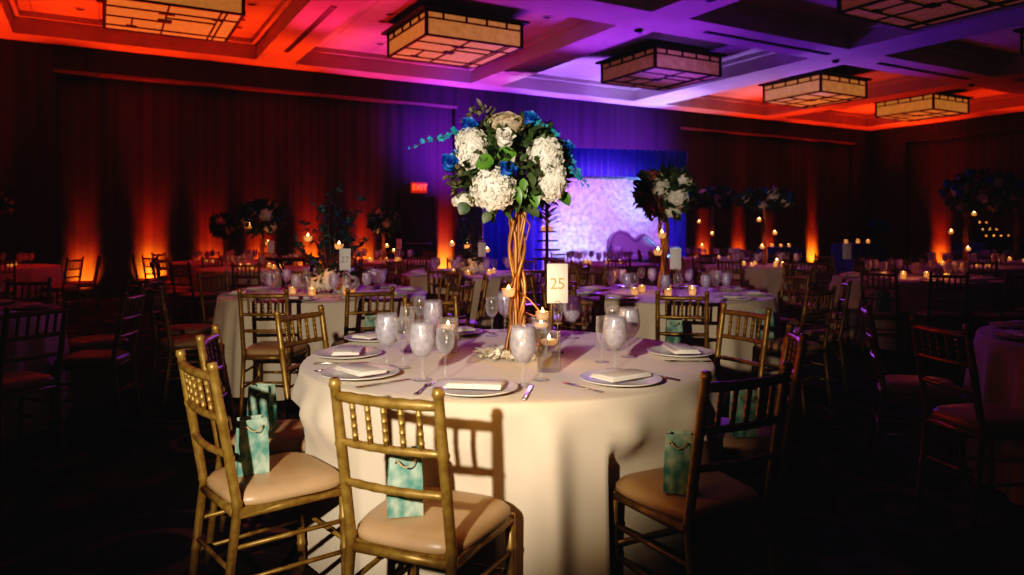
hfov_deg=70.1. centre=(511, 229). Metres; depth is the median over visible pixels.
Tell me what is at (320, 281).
centrepiece
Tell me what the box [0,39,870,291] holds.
wall
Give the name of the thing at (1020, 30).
lantern
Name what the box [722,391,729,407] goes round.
seat cushion
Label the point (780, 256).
water goblet
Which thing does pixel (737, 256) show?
water goblet
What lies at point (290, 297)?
folded napkin
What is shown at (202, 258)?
chair
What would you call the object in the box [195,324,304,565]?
chair
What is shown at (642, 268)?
tablecloth
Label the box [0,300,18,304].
dinner plate
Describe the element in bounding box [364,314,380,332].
gift bag
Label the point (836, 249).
buffet table
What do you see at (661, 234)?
votive
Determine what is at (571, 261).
chair
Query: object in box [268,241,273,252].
table number card
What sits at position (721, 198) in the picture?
centrepiece
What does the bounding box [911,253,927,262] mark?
chair
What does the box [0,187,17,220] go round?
centrepiece
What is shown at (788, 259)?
chair
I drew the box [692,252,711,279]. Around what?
chair
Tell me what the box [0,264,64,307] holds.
tablecloth
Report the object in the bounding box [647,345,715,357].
dinner plate
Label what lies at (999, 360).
tablecloth
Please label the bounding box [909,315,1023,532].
chair
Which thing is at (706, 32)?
air slot
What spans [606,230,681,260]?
loveseat
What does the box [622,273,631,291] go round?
water goblet
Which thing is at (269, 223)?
centrepiece
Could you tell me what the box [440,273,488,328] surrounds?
chair
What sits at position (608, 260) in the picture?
chair
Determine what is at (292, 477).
seat cushion
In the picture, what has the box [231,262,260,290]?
chair
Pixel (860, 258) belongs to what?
chair
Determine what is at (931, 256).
water goblet
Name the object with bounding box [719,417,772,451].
seat cushion
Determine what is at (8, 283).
chair
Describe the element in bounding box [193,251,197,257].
water goblet
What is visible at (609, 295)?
folded napkin
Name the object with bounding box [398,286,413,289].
folded napkin
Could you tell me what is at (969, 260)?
chair
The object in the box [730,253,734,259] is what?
water goblet
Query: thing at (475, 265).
centrepiece
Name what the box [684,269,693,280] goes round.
water goblet
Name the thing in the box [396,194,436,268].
door
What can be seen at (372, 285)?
dinner plate
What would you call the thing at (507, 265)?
water goblet
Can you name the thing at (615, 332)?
water goblet
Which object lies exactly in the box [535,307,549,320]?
votive
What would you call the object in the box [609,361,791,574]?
chair
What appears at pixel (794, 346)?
chair
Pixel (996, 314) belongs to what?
seat cushion
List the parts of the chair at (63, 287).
backrest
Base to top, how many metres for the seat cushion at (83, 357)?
0.058 m
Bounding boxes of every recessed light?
[73,7,86,10]
[245,2,258,6]
[376,19,387,22]
[384,12,395,15]
[541,15,552,18]
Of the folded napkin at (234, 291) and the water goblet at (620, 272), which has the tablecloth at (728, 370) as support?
the water goblet at (620, 272)
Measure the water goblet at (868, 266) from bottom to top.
0.205 m
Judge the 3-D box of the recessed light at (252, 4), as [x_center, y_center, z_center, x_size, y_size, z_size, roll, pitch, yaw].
[-4.556,-3.954,12.791,0.220,0.012,0.220,0,0,-30]
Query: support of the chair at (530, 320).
on the floor
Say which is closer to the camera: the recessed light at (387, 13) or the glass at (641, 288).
the glass at (641, 288)
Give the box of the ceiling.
[0,0,1023,130]
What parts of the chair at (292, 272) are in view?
rail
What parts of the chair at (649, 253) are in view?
backrest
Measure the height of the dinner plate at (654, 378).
0.019 m
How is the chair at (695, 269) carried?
on the floor
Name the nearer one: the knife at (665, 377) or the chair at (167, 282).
the knife at (665, 377)
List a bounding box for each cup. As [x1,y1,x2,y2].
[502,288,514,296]
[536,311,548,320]
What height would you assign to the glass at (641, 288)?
0.065 m
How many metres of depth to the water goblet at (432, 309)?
3.61 m
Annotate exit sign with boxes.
[411,182,426,192]
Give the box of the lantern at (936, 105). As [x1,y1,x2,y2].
[875,92,973,121]
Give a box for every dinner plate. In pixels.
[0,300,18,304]
[10,304,56,309]
[220,291,256,295]
[233,296,260,299]
[242,287,274,290]
[279,297,317,301]
[313,347,381,358]
[319,364,399,380]
[337,296,374,299]
[344,333,403,342]
[371,285,401,287]
[389,292,413,295]
[395,288,421,291]
[431,377,517,396]
[433,328,482,335]
[492,275,511,276]
[576,291,604,294]
[579,287,609,290]
[580,369,662,386]
[605,296,638,299]
[616,285,646,287]
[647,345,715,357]
[667,300,695,302]
[671,285,697,287]
[714,287,746,290]
[718,296,756,300]
[736,292,772,295]
[837,275,859,277]
[914,279,945,281]
[958,279,990,281]
[972,277,1003,279]
[989,321,1023,329]
[991,331,1023,340]
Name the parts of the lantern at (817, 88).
panel, panel, canopy plate, panel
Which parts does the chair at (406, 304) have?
post, rail, rail, post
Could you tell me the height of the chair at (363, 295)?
0.924 m
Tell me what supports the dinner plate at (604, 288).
on the tablecloth at (728, 370)
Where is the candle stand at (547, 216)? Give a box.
[532,198,560,265]
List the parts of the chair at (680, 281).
chair frame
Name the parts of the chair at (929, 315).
post, seat frame, rail, rail, rail, leg, post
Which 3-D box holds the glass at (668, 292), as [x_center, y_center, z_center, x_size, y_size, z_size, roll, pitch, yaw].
[1.358,0.542,6.346,0.068,0.065,0.068,0,0,0]
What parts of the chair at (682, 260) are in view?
chair frame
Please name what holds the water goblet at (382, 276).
on the tablecloth at (226, 314)
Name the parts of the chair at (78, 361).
leg, leg, seat frame, post, rail, rail, rail, post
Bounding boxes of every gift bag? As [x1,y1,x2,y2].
[235,414,268,476]
[247,383,276,431]
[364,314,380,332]
[387,446,422,517]
[663,429,698,494]
[665,319,682,342]
[729,389,759,437]
[756,309,773,337]
[875,290,890,311]
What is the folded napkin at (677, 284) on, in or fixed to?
on the dinner plate at (671, 285)
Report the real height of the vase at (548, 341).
0.160 m
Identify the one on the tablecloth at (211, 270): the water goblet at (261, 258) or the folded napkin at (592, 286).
the water goblet at (261, 258)
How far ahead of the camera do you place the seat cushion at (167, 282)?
12.11 m
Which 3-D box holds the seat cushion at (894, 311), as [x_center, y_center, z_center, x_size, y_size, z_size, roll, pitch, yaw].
[4.034,0.877,7.884,0.409,0.058,0.400,0,0,41]
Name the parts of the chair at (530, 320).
post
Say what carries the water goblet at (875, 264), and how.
on the tablecloth at (913, 294)
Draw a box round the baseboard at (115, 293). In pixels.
[65,266,829,299]
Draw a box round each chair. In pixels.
[0,259,15,297]
[0,301,69,474]
[5,278,51,303]
[38,257,83,315]
[49,288,146,431]
[66,255,101,312]
[68,280,143,406]
[131,254,161,307]
[141,255,181,310]
[144,276,211,384]
[144,283,222,405]
[150,259,188,323]
[151,252,167,279]
[154,257,193,319]
[169,261,216,324]
[175,348,345,574]
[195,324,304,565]
[197,271,229,334]
[201,251,219,259]
[201,255,222,267]
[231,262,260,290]
[237,288,308,416]
[263,254,281,264]
[274,305,328,419]
[281,268,315,286]
[301,254,312,265]
[328,377,515,574]
[331,286,394,346]
[342,256,357,272]
[355,261,362,284]
[360,265,378,284]
[367,267,397,284]
[373,250,390,258]
[385,259,405,282]
[397,255,427,284]
[402,295,459,333]
[409,280,474,333]
[423,251,437,268]
[427,267,467,316]
[433,269,462,327]
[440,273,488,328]
[446,257,469,268]
[499,266,546,328]
[501,276,558,329]
[520,271,561,329]
[524,258,536,269]
[541,284,580,330]
[543,257,575,289]
[546,260,581,314]
[547,263,589,314]
[548,295,604,332]
[550,252,567,261]
[575,268,606,288]
[603,252,621,260]
[606,257,630,286]
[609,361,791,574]
[637,250,659,285]
[648,251,678,282]
[651,252,667,281]
[655,290,709,356]
[669,255,699,283]
[673,257,699,284]
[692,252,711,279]
[694,268,727,286]
[698,253,716,271]
[714,303,771,479]
[717,258,751,290]
[719,323,807,560]
[740,249,752,257]
[749,252,765,262]
[752,285,835,412]
[754,253,775,262]
[776,250,785,261]
[778,260,816,323]
[778,272,810,369]
[782,262,824,332]
[786,251,792,263]
[789,278,851,391]
[793,265,849,345]
[813,260,835,323]
[814,254,833,280]
[823,258,866,318]
[857,256,868,272]
[860,269,910,358]
[861,299,967,480]
[867,253,879,271]
[883,260,912,273]
[890,257,911,271]
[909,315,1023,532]
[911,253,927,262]
[914,271,969,361]
[952,250,967,260]
[968,259,997,277]
[969,272,1023,338]
[978,254,1001,264]
[1008,251,1023,259]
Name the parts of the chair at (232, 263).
backrest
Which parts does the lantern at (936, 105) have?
panel, panel, canopy plate, panel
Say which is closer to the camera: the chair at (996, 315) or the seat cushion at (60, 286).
the chair at (996, 315)
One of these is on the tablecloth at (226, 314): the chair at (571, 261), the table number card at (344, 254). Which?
the table number card at (344, 254)
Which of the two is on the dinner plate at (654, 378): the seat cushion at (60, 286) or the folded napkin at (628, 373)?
the folded napkin at (628, 373)
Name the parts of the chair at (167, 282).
backrest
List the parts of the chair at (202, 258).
backrest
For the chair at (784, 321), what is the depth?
7.09 m
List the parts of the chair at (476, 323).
post, post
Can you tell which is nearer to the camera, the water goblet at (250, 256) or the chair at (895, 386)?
the chair at (895, 386)
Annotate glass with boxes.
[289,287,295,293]
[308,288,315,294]
[533,328,548,380]
[631,288,637,294]
[638,285,645,291]
[664,289,671,295]
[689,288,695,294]
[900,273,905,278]
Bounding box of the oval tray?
[266,257,327,260]
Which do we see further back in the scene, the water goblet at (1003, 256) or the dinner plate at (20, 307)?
the water goblet at (1003, 256)
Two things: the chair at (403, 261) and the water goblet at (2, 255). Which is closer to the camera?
the chair at (403, 261)
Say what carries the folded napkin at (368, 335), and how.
on the dinner plate at (347, 337)
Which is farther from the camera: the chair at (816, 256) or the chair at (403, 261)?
the chair at (816, 256)
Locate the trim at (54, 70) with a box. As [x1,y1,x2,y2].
[53,69,854,143]
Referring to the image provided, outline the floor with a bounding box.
[0,268,1023,574]
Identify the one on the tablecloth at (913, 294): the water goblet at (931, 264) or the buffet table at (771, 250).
the water goblet at (931, 264)
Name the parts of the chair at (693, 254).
backrest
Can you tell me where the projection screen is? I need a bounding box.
[543,176,663,269]
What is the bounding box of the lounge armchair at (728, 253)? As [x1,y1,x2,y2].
[725,248,753,257]
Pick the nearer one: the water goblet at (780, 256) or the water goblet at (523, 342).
the water goblet at (523, 342)
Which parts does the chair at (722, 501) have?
leg, seat frame, leg, post, rail, rail, rail, post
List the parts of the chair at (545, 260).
backrest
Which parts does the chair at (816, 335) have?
seat frame, post, post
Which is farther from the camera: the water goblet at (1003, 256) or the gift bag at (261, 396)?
the water goblet at (1003, 256)
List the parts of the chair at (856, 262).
backrest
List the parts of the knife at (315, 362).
handle, blade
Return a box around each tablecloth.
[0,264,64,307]
[0,303,72,440]
[166,260,275,308]
[192,265,323,322]
[211,285,426,400]
[291,329,730,574]
[334,259,434,285]
[399,270,542,328]
[546,261,655,309]
[560,286,782,396]
[666,256,753,284]
[705,263,829,319]
[827,273,1012,354]
[903,263,1023,309]
[958,259,1023,265]
[958,325,1023,505]
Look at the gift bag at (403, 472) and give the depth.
2.16 m
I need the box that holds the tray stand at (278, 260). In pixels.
[266,257,327,284]
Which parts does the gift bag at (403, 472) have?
cord handle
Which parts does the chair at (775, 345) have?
leg, seat frame, post, rail, rail, rail, post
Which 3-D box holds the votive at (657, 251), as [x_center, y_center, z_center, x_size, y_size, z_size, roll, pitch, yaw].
[1.296,0.188,6.480,0.092,0.076,0.092,0,0,0]
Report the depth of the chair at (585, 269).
9.02 m
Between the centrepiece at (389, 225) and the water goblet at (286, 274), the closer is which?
the water goblet at (286, 274)
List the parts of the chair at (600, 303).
post, rail, rail, post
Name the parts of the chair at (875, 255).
backrest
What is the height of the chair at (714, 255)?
0.924 m
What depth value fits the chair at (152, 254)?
13.79 m
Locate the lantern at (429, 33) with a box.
[381,4,529,67]
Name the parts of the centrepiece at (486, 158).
orchid stem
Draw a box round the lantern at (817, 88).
[758,70,871,107]
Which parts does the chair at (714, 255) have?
backrest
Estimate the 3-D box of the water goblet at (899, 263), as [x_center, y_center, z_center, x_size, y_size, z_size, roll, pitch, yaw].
[4.937,0.472,9.304,0.091,0.205,0.091,0,0,0]
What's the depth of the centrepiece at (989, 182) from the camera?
11.58 m
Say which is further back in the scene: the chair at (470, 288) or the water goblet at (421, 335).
the chair at (470, 288)
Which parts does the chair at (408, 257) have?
backrest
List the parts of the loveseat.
arm, arm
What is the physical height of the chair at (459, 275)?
0.924 m
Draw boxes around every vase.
[438,321,456,352]
[531,316,549,350]
[537,330,560,371]
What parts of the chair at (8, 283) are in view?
post, rail, rail, post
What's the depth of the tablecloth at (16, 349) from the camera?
4.85 m
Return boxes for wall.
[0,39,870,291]
[871,111,1023,262]
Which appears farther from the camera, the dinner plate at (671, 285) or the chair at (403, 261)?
the chair at (403, 261)
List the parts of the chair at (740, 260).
backrest, chair frame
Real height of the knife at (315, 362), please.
0.006 m
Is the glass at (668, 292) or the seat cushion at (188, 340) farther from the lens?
the glass at (668, 292)
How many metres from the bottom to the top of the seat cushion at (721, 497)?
0.058 m
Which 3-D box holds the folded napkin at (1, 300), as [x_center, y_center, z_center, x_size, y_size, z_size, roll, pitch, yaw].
[-3.983,0.547,5.631,0.205,0.016,0.122,0,0,9]
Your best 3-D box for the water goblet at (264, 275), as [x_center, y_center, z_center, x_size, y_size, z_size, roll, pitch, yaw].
[-2.220,0.472,6.639,0.091,0.205,0.091,0,0,0]
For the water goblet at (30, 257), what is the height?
0.205 m
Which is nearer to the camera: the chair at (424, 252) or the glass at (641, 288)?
the glass at (641, 288)
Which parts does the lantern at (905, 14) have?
panel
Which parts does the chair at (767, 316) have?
post, seat frame, rail, rail, rail, post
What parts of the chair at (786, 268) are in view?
post, post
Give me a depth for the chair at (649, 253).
14.32 m
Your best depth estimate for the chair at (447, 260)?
11.03 m
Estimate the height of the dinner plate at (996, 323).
0.019 m
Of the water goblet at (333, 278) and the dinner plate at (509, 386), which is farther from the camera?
the water goblet at (333, 278)
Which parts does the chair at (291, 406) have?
post, seat frame, rail, rail, rail, post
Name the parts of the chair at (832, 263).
post, rail, post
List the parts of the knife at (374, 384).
handle, blade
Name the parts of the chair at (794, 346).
seat frame, post, rail, post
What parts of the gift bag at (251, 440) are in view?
cord handle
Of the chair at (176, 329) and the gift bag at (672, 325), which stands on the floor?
the chair at (176, 329)
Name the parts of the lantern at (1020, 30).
canopy plate, lantern frame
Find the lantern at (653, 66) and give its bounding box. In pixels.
[595,42,726,90]
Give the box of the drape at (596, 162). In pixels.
[483,148,687,269]
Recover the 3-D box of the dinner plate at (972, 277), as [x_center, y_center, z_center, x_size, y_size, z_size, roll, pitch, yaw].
[5.514,0.565,8.457,0.310,0.019,0.310,0,0,28]
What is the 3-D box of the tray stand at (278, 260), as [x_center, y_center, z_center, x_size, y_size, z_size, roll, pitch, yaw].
[-2.651,0.845,9.000,0.748,1.001,0.544,0,0,-10]
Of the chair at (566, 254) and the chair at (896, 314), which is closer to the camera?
the chair at (896, 314)
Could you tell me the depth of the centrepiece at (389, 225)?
13.39 m
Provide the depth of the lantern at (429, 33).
13.05 m
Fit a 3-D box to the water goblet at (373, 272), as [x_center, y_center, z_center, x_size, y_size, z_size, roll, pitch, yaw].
[-1.324,0.472,7.012,0.091,0.205,0.091,0,0,0]
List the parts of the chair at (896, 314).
post, rail, rail, rail, seat frame, post, leg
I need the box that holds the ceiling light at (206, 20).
[96,0,244,42]
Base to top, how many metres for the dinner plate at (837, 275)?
0.019 m
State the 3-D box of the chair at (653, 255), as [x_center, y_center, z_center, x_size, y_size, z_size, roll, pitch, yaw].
[2.553,0.880,13.318,0.502,0.924,0.409,0,0,-37]
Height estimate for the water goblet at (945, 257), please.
0.205 m
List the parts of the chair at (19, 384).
post, leg, seat frame, rail, rail, rail, post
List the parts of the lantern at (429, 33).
panel, panel, canopy plate, panel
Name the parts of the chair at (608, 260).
backrest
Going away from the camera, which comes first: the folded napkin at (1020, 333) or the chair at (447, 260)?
the folded napkin at (1020, 333)
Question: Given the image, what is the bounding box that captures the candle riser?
[974,223,1012,241]
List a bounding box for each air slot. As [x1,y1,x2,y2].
[284,6,336,51]
[703,31,830,54]
[876,62,968,79]
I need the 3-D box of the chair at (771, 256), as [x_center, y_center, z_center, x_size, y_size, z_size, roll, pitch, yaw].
[4.516,0.880,13.034,0.409,0.924,0.502,0,0,19]
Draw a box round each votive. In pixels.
[303,234,312,240]
[334,242,343,248]
[501,284,515,296]
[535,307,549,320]
[653,248,662,254]
[657,231,666,237]
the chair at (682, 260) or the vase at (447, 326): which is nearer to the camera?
the vase at (447, 326)
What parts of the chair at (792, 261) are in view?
backrest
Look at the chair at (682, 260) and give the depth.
11.37 m
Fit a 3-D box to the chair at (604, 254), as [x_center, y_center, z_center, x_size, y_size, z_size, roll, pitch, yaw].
[1.864,0.880,13.850,0.409,0.924,0.502,0,0,20]
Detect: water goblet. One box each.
[0,253,5,259]
[16,254,22,261]
[27,253,33,260]
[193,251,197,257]
[223,255,228,264]
[229,255,234,261]
[234,256,240,263]
[248,254,253,261]
[258,256,264,263]
[263,271,272,292]
[266,272,275,286]
[282,269,290,290]
[291,274,300,287]
[329,273,338,297]
[362,272,371,285]
[370,268,377,289]
[375,313,398,366]
[376,270,385,284]
[409,321,434,380]
[423,301,441,343]
[431,259,437,267]
[452,260,458,268]
[483,260,489,268]
[497,293,512,330]
[505,259,509,267]
[509,323,536,386]
[563,296,580,337]
[577,252,581,258]
[596,253,601,259]
[603,315,626,368]
[606,271,615,292]
[616,253,621,264]
[617,270,626,286]
[619,307,638,357]
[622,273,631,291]
[627,252,631,258]
[647,269,656,280]
[660,274,669,288]
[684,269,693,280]
[701,275,710,288]
[713,271,721,282]
[721,273,730,286]
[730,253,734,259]
[735,254,740,260]
[754,254,759,261]
[778,254,783,261]
[793,254,799,260]
[864,260,871,269]
[872,260,878,268]
[879,262,887,271]
[895,260,902,268]
[910,262,919,277]
[927,253,933,259]
[927,260,934,268]
[942,253,948,260]
[943,263,952,280]
[952,260,960,270]
[960,262,968,278]
[967,254,973,261]
[991,254,997,261]
[1001,254,1007,261]
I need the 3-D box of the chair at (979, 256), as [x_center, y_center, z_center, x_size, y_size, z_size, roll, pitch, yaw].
[8.183,0.880,12.605,0.502,0.924,0.409,0,0,-42]
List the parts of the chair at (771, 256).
backrest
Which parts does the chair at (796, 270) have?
post, rail, post, seat frame, leg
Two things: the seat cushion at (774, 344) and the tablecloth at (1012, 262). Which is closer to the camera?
the seat cushion at (774, 344)
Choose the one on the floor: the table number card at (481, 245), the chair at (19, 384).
the chair at (19, 384)
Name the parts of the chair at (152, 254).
backrest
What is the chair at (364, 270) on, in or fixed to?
on the floor
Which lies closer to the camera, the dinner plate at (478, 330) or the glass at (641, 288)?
the dinner plate at (478, 330)
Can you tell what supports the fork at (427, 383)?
on the tablecloth at (555, 456)
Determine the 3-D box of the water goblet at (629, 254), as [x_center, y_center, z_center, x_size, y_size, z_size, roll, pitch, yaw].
[2.002,0.472,12.435,0.091,0.205,0.091,0,0,0]
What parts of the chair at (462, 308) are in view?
backrest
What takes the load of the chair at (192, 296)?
on the floor
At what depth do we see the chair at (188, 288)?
11.05 m
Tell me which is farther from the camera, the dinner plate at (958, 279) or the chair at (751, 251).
the chair at (751, 251)
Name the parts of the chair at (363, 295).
post, rail, rail, rail, post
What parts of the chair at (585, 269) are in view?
backrest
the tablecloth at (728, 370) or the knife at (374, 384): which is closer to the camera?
the knife at (374, 384)
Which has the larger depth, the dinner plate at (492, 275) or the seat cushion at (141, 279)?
the seat cushion at (141, 279)
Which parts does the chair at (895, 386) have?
rail, post, rail, post, seat frame, leg, leg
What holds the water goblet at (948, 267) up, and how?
on the tablecloth at (913, 294)
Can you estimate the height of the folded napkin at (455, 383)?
0.016 m
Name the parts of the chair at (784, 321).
post, rail, rail, rail, post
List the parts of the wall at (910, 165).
wall panel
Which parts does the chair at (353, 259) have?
backrest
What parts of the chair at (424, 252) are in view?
backrest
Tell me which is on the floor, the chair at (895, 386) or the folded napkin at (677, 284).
the chair at (895, 386)
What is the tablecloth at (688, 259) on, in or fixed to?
on the floor
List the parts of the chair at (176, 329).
post, rail, post, seat frame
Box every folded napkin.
[0,299,12,302]
[22,302,43,307]
[231,290,246,293]
[246,286,270,288]
[289,296,312,298]
[331,345,363,355]
[334,363,386,376]
[352,331,376,339]
[374,283,396,286]
[394,290,407,293]
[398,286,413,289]
[434,326,475,332]
[443,378,505,389]
[579,290,596,292]
[584,285,604,288]
[590,368,650,382]
[607,294,634,297]
[620,283,642,285]
[662,343,700,353]
[672,283,693,285]
[718,286,742,288]
[723,295,750,298]
[746,290,761,293]
[919,278,941,280]
[956,273,977,275]
[963,278,985,279]
[1002,320,1023,326]
[1004,329,1023,336]
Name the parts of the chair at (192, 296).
backrest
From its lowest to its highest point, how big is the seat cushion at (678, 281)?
0.058 m
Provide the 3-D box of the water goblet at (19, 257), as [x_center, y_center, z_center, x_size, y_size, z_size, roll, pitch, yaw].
[-7.692,0.472,11.400,0.091,0.205,0.091,0,0,0]
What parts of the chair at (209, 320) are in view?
post, rail, rail, post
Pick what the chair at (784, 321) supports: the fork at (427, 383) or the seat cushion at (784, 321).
the seat cushion at (784, 321)
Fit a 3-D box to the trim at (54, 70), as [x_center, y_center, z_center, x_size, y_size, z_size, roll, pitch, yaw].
[1.656,-3.050,19.866,23.960,0.060,0.052,0,0,-29]
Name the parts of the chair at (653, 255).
backrest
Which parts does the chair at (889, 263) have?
rail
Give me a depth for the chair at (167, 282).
12.03 m
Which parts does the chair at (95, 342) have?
seat frame, post, rail, post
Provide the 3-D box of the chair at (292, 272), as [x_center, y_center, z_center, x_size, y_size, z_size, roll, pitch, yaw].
[-2.259,0.880,7.811,0.409,0.924,0.502,0,0,-22]
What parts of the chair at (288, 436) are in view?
post, rail, post, rail, seat frame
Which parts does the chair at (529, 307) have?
backrest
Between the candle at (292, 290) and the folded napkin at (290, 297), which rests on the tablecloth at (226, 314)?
the candle at (292, 290)
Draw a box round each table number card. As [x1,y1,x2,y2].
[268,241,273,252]
[339,249,350,271]
[396,239,401,249]
[478,242,485,256]
[547,264,567,353]
[670,248,680,295]
[843,244,850,279]
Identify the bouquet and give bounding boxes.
[865,217,892,242]
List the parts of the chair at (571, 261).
backrest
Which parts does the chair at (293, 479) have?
post, rail, rail, rail, post, seat frame, leg, leg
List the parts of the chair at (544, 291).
post, rail, rail, post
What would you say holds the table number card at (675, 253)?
on the tablecloth at (728, 370)
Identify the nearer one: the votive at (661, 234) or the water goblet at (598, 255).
the votive at (661, 234)
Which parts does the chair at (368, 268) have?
rail, post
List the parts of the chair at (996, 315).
leg, seat frame, post, rail, rail, rail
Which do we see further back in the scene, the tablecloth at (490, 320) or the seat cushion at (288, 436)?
the tablecloth at (490, 320)
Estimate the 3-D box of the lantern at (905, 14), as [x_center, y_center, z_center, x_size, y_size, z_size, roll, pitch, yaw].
[6.260,-3.624,10.774,2.080,0.672,2.080,0,0,-29]
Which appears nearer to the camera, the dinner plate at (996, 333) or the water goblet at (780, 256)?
the dinner plate at (996, 333)
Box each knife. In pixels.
[314,362,369,363]
[356,379,408,387]
[522,385,532,399]
[660,375,680,380]
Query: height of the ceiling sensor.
0.050 m
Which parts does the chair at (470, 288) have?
post, rail, rail, rail, post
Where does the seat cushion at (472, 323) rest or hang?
on the chair at (476, 323)
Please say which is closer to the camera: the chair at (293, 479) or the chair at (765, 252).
the chair at (293, 479)
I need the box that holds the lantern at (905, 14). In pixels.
[837,0,1023,29]
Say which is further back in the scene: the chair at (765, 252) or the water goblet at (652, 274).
the chair at (765, 252)
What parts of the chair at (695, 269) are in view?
post, rail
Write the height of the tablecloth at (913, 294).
0.760 m
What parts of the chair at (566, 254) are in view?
backrest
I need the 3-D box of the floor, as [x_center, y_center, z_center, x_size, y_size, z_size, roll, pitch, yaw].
[4.448,1.340,7.681,33.000,0.001,24.000,0,0,-29]
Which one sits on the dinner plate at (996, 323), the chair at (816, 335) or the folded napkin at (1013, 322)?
the folded napkin at (1013, 322)
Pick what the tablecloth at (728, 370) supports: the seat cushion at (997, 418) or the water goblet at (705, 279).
the water goblet at (705, 279)
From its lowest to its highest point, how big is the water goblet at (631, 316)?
0.226 m
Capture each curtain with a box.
[483,177,542,269]
[664,210,686,256]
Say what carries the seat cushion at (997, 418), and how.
on the chair at (987, 423)
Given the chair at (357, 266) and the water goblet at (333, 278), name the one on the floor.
the chair at (357, 266)
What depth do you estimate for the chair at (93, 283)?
12.07 m
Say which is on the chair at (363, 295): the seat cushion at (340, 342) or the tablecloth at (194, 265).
the seat cushion at (340, 342)
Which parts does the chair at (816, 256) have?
backrest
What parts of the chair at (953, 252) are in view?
backrest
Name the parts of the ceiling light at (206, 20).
panel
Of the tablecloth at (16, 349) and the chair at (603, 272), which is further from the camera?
the chair at (603, 272)
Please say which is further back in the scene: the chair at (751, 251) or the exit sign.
the exit sign
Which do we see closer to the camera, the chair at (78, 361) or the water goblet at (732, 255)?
the chair at (78, 361)
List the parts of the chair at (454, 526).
post, rail, rail, rail, leg, seat frame, post, leg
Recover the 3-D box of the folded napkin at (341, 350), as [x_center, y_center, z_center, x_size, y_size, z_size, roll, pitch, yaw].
[-0.747,0.547,3.326,0.122,0.016,0.205,0,0,-6]
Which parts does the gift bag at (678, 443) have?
cord handle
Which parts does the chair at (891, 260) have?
backrest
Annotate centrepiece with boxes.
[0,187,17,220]
[208,212,241,255]
[233,197,287,267]
[289,179,374,293]
[366,206,403,260]
[408,98,589,360]
[456,206,487,273]
[631,162,699,292]
[690,185,737,254]
[731,184,797,264]
[938,168,1023,262]
[991,176,1023,259]
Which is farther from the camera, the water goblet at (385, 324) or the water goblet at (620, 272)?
the water goblet at (620, 272)
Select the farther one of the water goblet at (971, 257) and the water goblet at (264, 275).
the water goblet at (971, 257)
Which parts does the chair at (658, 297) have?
post, rail, rail, rail, post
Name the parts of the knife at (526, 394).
handle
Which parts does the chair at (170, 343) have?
post, rail, rail, rail, post, seat frame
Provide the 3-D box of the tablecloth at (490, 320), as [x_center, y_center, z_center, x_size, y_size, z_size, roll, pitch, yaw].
[-0.529,0.955,9.599,2.016,0.760,2.000,0,0,26]
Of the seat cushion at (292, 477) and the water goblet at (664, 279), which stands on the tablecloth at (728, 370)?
the water goblet at (664, 279)
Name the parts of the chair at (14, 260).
backrest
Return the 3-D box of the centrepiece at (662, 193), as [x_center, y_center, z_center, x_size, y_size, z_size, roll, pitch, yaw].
[1.371,-0.011,6.591,0.637,1.155,0.637,0,0,33]
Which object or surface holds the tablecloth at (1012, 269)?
on the floor
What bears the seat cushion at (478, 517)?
on the chair at (454, 526)
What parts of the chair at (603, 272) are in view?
post, rail, rail, post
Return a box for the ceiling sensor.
[634,29,642,32]
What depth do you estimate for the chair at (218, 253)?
14.61 m
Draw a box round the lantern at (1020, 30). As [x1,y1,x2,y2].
[1013,27,1023,54]
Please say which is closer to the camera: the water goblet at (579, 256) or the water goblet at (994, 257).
the water goblet at (994, 257)
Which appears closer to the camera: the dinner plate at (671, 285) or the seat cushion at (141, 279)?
the dinner plate at (671, 285)
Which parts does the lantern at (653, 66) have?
panel, panel, canopy plate, panel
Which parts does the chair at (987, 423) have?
post, rail, rail, rail, post, seat frame, leg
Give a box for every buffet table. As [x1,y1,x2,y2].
[756,246,805,263]
[830,243,885,279]
[951,242,1023,262]
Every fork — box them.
[414,381,432,394]
[562,381,602,392]
[665,360,712,361]
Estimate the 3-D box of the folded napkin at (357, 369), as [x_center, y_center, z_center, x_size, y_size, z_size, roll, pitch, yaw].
[-0.598,0.547,2.870,0.122,0.016,0.205,0,0,-41]
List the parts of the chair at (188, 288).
backrest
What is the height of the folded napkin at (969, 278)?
0.016 m
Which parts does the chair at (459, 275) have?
post, rail, post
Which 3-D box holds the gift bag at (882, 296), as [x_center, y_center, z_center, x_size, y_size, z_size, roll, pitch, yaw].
[3.862,0.739,7.600,0.120,0.218,0.148,0,0,-15]
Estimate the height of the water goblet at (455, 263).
0.205 m
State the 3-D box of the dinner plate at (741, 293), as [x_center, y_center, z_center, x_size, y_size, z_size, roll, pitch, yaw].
[2.130,0.565,6.428,0.310,0.019,0.310,0,0,13]
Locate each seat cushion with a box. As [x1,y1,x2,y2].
[0,288,12,292]
[2,371,53,391]
[40,284,76,289]
[54,349,130,365]
[67,281,93,285]
[68,334,128,348]
[138,278,157,281]
[158,323,211,334]
[159,333,208,346]
[165,280,179,284]
[166,285,193,289]
[166,289,188,294]
[177,292,215,297]
[207,316,213,322]
[207,452,339,504]
[230,419,304,453]
[246,341,306,354]
[331,340,353,346]
[357,486,509,554]
[440,319,477,327]
[442,304,467,310]
[525,303,540,309]
[525,324,558,329]
[526,315,561,322]
[615,467,760,521]
[622,253,669,260]
[677,280,699,283]
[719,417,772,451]
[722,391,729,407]
[756,337,821,351]
[780,317,799,326]
[791,295,823,301]
[793,327,837,338]
[807,301,843,308]
[872,307,908,315]
[878,374,962,397]
[915,310,962,318]
[932,403,1023,432]
[972,310,1023,319]
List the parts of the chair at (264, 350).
post, leg, rail, rail, rail, seat frame, post, leg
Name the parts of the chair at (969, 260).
backrest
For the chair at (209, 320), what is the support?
on the floor

